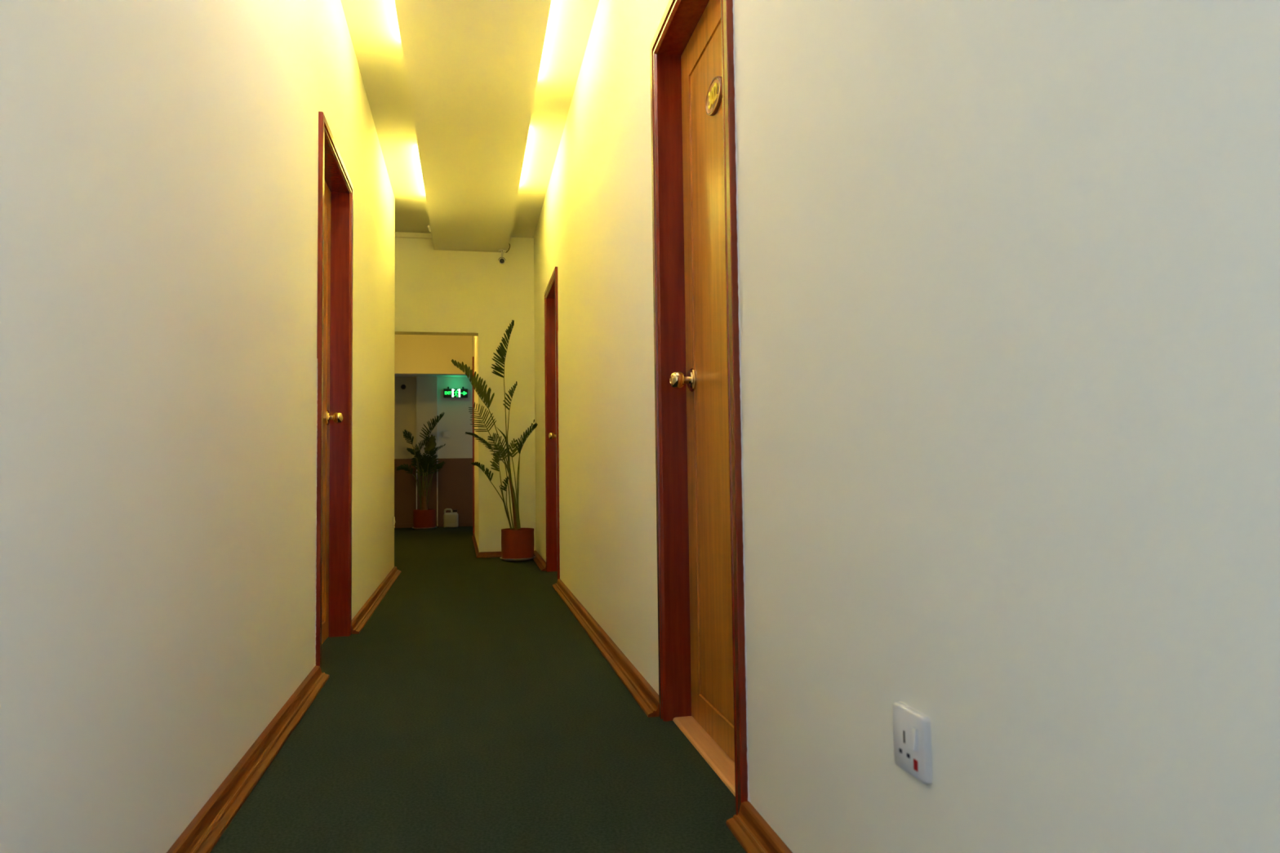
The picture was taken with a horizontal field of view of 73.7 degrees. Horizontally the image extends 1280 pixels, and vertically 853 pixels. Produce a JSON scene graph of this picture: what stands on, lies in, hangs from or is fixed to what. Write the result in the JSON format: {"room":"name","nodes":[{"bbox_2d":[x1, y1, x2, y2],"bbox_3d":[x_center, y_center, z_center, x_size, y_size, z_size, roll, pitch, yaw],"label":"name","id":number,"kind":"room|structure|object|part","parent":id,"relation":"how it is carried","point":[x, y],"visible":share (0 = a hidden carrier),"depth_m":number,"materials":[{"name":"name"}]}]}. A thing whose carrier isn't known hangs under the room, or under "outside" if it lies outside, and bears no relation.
{"room":"hotel corridor","nodes":[
{"label":"hotel corridor","id":0,"kind":"room"},
{"bbox_2d":[0,0,395,852],"bbox_3d":[-1.062,-0.577,2.030,0.150,2.907,9.332,0,-3,-11],"label":"wall","id":1,"kind":"structure","parent":0,"point":[159,158],"depth_m":1.61,"materials":[{"name":"beige paint"}]},
{"bbox_2d":[166,666,329,852],"bbox_3d":[-0.609,0.762,0.299,0.052,0.044,5.904,0,-3,-11],"label":"baseboard","id":2,"kind":"structure","parent":1,"relation":"attached to","point":[210,824],"depth_m":2.09,"materials":[{"name":"brown wood"}]},
{"bbox_2d":[314,111,353,671],"bbox_3d":[-1.363,-0.116,3.651,0.140,2.158,0.889,0,-3,-11],"label":"door","id":3,"kind":"structure","parent":1,"relation":"in","point":[333,585],"depth_m":4.00,"materials":[{"name":"brown wood"}]},
{"bbox_3d":[-1.409,-0.041,3.958,0.056,0.054,0.054,0,-3,-11],"label":"knob","id":4,"kind":"part","parent":3,"relation":"part of","materials":[{"name":"gold metal"}]},
{"bbox_2d":[351,566,401,634],"bbox_3d":[-1.609,1.029,5.297,0.052,0.044,2.552,0,-3,-11],"label":"baseboard","id":5,"kind":"structure","parent":1,"relation":"attached to","point":[362,616],"depth_m":4.85,"materials":[{"name":"brown wood"}]},
{"bbox_2d":[392,516,395,528],"bbox_3d":[-1.859,0.727,6.452,0.017,0.086,0.086,0,-3,-11],"label":"power socket","id":6,"kind":"object","parent":1,"relation":"attached to","point":[393,517],"visible":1,"depth_m":6.41,"materials":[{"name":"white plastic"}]},
{"bbox_2d":[413,509,435,528],"bbox_3d":[-2.900,1.247,11.485,0.296,0.255,0.296,0,-3,-11],"label":"pot","id":7,"kind":"object","parent":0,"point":[422,518],"depth_m":11.36,"materials":[{"name":"ceramic"}]},
{"bbox_2d":[416,376,437,527],"bbox_3d":[-2.967,0.353,11.897,0.279,2.100,0.100,0,-3,-11],"label":"wall column","id":8,"kind":"structure","parent":0,"point":[426,386],"depth_m":11.87,"materials":[{"name":"grey paint"}]},
{"bbox_2d":[394,374,469,377],"bbox_3d":[-2.629,-0.768,11.601,3.800,0.100,1.130,0,-3,-11],"label":"ceiling","id":9,"kind":"structure","parent":0,"point":[395,375],"depth_m":11.83,"materials":[{"name":"grey paint"}]},
{"bbox_2d":[394,377,472,527],"bbox_3d":[-2.716,0.358,12.050,3.800,2.100,0.100,0,-3,-11],"label":"wall","id":10,"kind":"structure","parent":0,"point":[455,478],"depth_m":11.98,"materials":[{"name":"grey paint"}]},
{"bbox_2d":[400,384,405,389],"bbox_3d":[-3.303,-0.553,11.908,0.068,0.068,0.042,0,-3,-11],"label":"dome camera","id":11,"kind":"object","parent":10,"relation":"attached to","point":[402,386],"visible":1,"depth_m":11.91,"materials":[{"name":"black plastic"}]},
{"bbox_2d":[416,469,417,509],"bbox_3d":[-3.086,0.921,11.790,0.012,0.957,0.008,0,-3,-11],"label":"trim","id":12,"kind":"structure","parent":10,"relation":"attached to","point":[416,469],"depth_m":11.79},
{"bbox_2d":[395,522,472,528],"bbox_3d":[-2.691,1.376,11.942,3.800,0.055,0.014,0,-3,-11],"label":"baseboard","id":13,"kind":"structure","parent":10,"relation":"attached to","point":[460,524],"depth_m":11.91,"materials":[{"name":"brown paint"}]},
{"bbox_2d":[436,460,437,525],"bbox_3d":[-2.813,0.911,11.845,0.012,0.937,0.008,0,-3,-11],"label":"trim","id":14,"kind":"structure","parent":10,"relation":"attached to","point":[437,460],"depth_m":11.84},
{"bbox_2d":[443,386,467,397],"bbox_3d":[-2.602,-0.484,12.048,0.334,0.155,0.036,0,-3,-11],"label":"exit sign","id":15,"kind":"object","parent":10,"relation":"attached to","point":[447,393],"visible":1,"depth_m":12.03,"materials":[{"name":"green plastic"}]},
{"bbox_2d":[394,334,472,375],"bbox_3d":[-2.729,-0.960,10.953,1.650,0.580,0.120,0,-3,-11],"label":"wall","id":16,"kind":"structure","parent":0,"point":[414,354],"depth_m":10.90,"materials":[{"name":"beige paint"}]},
{"bbox_2d":[394,237,535,551],"bbox_3d":[-2.541,-0.277,7.567,3.188,2.907,0.170,0,-3,-11],"label":"wall","id":17,"kind":"structure","parent":0,"point":[438,292],"depth_m":7.73,"materials":[{"name":"beige paint"}]},
{"bbox_2d":[395,231,432,239],"bbox_3d":[-2.963,-1.709,7.455,2.324,0.044,0.034,0,-3,-11],"label":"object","id":18,"kind":"object","parent":17,"relation":"attached to","point":[397,234],"visible":0.02,"depth_m":7.63,"materials":[{"name":"beige plastic"}]},
{"bbox_2d":[479,551,502,557],"bbox_3d":[-1.212,1.143,7.644,0.452,0.044,0.052,0,-3,-11],"label":"baseboard","id":19,"kind":"structure","parent":17,"relation":"attached to","point":[482,554],"depth_m":7.62,"materials":[{"name":"brown wood"}]},
{"bbox_2d":[340,0,599,238],"bbox_3d":[-1.536,-2.052,2.523,3.488,0.100,10.628,0,-3,-11],"label":"ceiling","id":20,"kind":"structure","parent":0,"point":[373,27],"depth_m":4.92,"materials":[{"name":"beige paint"}]},
{"bbox_2d":[394,0,551,252],"bbox_3d":[-0.526,-1.934,2.708,0.654,0.143,10.308,0,-3,-11],"label":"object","id":21,"kind":"structure","parent":20,"relation":"attached to","point":[472,67],"depth_m":4.63,"materials":[{"name":"beige paint"}]},
{"bbox_2d":[497,244,510,264],"bbox_3d":[-1.221,-1.560,7.674,0.110,0.229,0.163,0,-3,-11],"label":"security camera","id":22,"kind":"object","parent":21,"relation":"attached to","point":[501,260],"visible":0.98,"depth_m":7.68,"materials":[{"name":"white plastic"}]},
{"bbox_2d":[472,335,479,550],"bbox_3d":[-1.708,-0.039,9.427,0.250,2.600,3.172,0,-3,-11],"label":"wall","id":23,"kind":"structure","parent":0,"point":[475,338],"depth_m":8.91,"materials":[{"name":"beige paint"}]},
{"bbox_2d":[472,356,474,535],"bbox_3d":[-2.056,0.253,10.548,0.026,2.140,0.790,0,-3,-11],"label":"door","id":24,"kind":"structure","parent":23,"relation":"in","point":[473,357],"depth_m":10.15,"materials":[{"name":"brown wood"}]},
{"bbox_2d":[471,533,479,557],"bbox_3d":[-1.698,1.208,8.790,0.026,0.044,2.494,0,-3,-12],"label":"baseboard","id":25,"kind":"structure","parent":23,"relation":"attached to","point":[477,551],"depth_m":8.42,"materials":[{"name":"brown wood"}]},
{"bbox_2d":[210,526,746,852],"bbox_3d":[-1.439,1.067,4.659,4.600,0.100,15.200,0,-3,-11],"label":"floor","id":26,"kind":"structure","parent":0,"point":[472,711],"depth_m":2.36,"materials":[{"name":"green carpet"}]},
{"bbox_2d":[395,412,445,528],"bbox_3d":[-2.954,0.592,11.510,0.653,1.566,0.296,0,-3,-11],"label":"potted palm","id":27,"kind":"object","parent":26,"relation":"on","point":[424,517],"visible":1,"depth_m":11.48,"materials":[{"name":"plant"}]},
{"bbox_3d":[-2.905,0.943,11.501,0.090,0.405,0.090,0,-3,-11],"label":"stem","id":28,"kind":"part","parent":27,"relation":"part of","materials":[{"name":"brown plant"}]},
{"bbox_2d":[412,526,436,529],"bbox_3d":[-2.898,1.369,11.479,0.330,0.027,0.330,0,-3,-11],"label":"saucer","id":29,"kind":"object","parent":26,"relation":"on","point":[431,528],"visible":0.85,"depth_m":11.36,"materials":[{"name":"white plastic"}]},
{"bbox_2d":[443,508,457,528],"bbox_3d":[-2.612,1.263,11.787,0.200,0.262,0.124,0,-3,-11],"label":"jerrycan","id":30,"kind":"object","parent":26,"relation":"on","point":[450,519],"visible":1,"depth_m":11.73,"materials":[{"name":"white plastic"}]},
{"bbox_3d":[-2.648,1.172,11.785,0.121,0.080,0.028,0,-3,-11],"label":"handle","id":31,"kind":"part","parent":30,"relation":"part of","materials":[{"name":"white plastic"}]},
{"bbox_2d":[499,555,535,561],"bbox_3d":[-1.048,1.133,7.317,0.304,0.027,0.304,0,-3,-11],"label":"saucer","id":32,"kind":"object","parent":26,"relation":"on","point":[500,557],"visible":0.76,"depth_m":7.20,"materials":[{"name":"white plastic"}]},
{"bbox_2d":[451,320,537,560],"bbox_3d":[-1.250,0.115,7.248,0.710,2.043,0.407,0,-3,-16],"label":"potted palm","id":33,"kind":"object","parent":32,"relation":"on","point":[517,543],"visible":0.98,"depth_m":7.22,"materials":[{"name":"plant"}]},
{"bbox_3d":[-1.089,0.627,7.336,0.082,0.526,0.036,0,-3,-11],"label":"stem","id":34,"kind":"part","parent":33,"relation":"part of","materials":[{"name":"green plant"}]},
{"bbox_2d":[501,528,533,560],"bbox_3d":[-1.049,1.009,7.324,0.280,0.258,0.280,0,-3,-11],"label":"pot","id":35,"kind":"object","parent":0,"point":[516,543],"depth_m":7.21,"materials":[{"name":"ceramic"}]},
{"bbox_2d":[533,0,1279,852],"bbox_3d":[0.105,-0.551,2.848,0.150,2.907,10.478,0,-3,-11],"label":"wall","id":36,"kind":"structure","parent":0,"point":[1009,270],"depth_m":1.00,"materials":[{"name":"beige paint"}]},
{"bbox_2d":[533,550,546,571],"bbox_3d":[-0.846,1.111,7.109,0.052,0.044,1.245,0,-3,-11],"label":"baseboard","id":37,"kind":"structure","parent":36,"relation":"attached to","point":[540,562],"depth_m":6.93,"materials":[{"name":"brown wood"}]},
{"bbox_2d":[544,266,559,579],"bbox_3d":[-0.579,0.011,6.134,0.129,2.137,0.885,0,-3,-11],"label":"door","id":38,"kind":"structure","parent":36,"relation":"in","point":[551,301],"depth_m":6.49,"materials":[{"name":"brown wood"}]},
{"bbox_3d":[-0.658,0.071,6.426,0.056,0.054,0.054,0,-3,-11],"label":"knob","id":39,"kind":"part","parent":38,"relation":"part of","materials":[{"name":"gold metal"}]},
{"bbox_2d":[552,578,659,717],"bbox_3d":[-0.252,0.952,4.138,0.052,0.044,3.082,0,-3,-11],"label":"baseboard","id":40,"kind":"structure","parent":36,"relation":"attached to","point":[642,692],"depth_m":3.35,"materials":[{"name":"brown wood"}]},
{"bbox_2d":[649,0,750,815],"bbox_3d":[0.192,-0.186,2.291,0.134,2.119,0.828,0,-3,-11],"label":"door","id":41,"kind":"structure","parent":36,"relation":"in","point":[702,650],"depth_m":2.49,"materials":[{"name":"brown wood"}]},
{"bbox_3d":[0.119,-0.140,2.562,0.056,0.054,0.054,0,-3,-11],"label":"knob","id":42,"kind":"part","parent":41,"relation":"part of","materials":[{"name":"gold metal"}]},
{"bbox_2d":[725,801,792,852],"bbox_3d":[0.630,0.717,-0.272,0.052,0.044,4.295,0,-3,-11],"label":"baseboard","id":43,"kind":"structure","parent":36,"relation":"attached to","point":[750,829],"depth_m":1.72,"materials":[{"name":"brown wood"}]},
{"bbox_2d":[893,702,932,784],"bbox_3d":[0.363,0.425,1.150,0.017,0.086,0.086,0,-3,-11],"label":"power socket","id":44,"kind":"object","parent":36,"relation":"attached to","point":[912,734],"visible":1,"depth_m":1.13,"materials":[{"name":"white plastic"}]},
{"bbox_2d":[909,725,918,751],"bbox_3d":[0.362,0.413,1.130,0.007,0.030,0.014,0,-3,-11],"label":"rocker switch","id":45,"kind":"object","parent":44,"relation":"attached to","point":[913,730],"depth_m":1.13,"materials":[{"name":"white plastic"}]}
]}

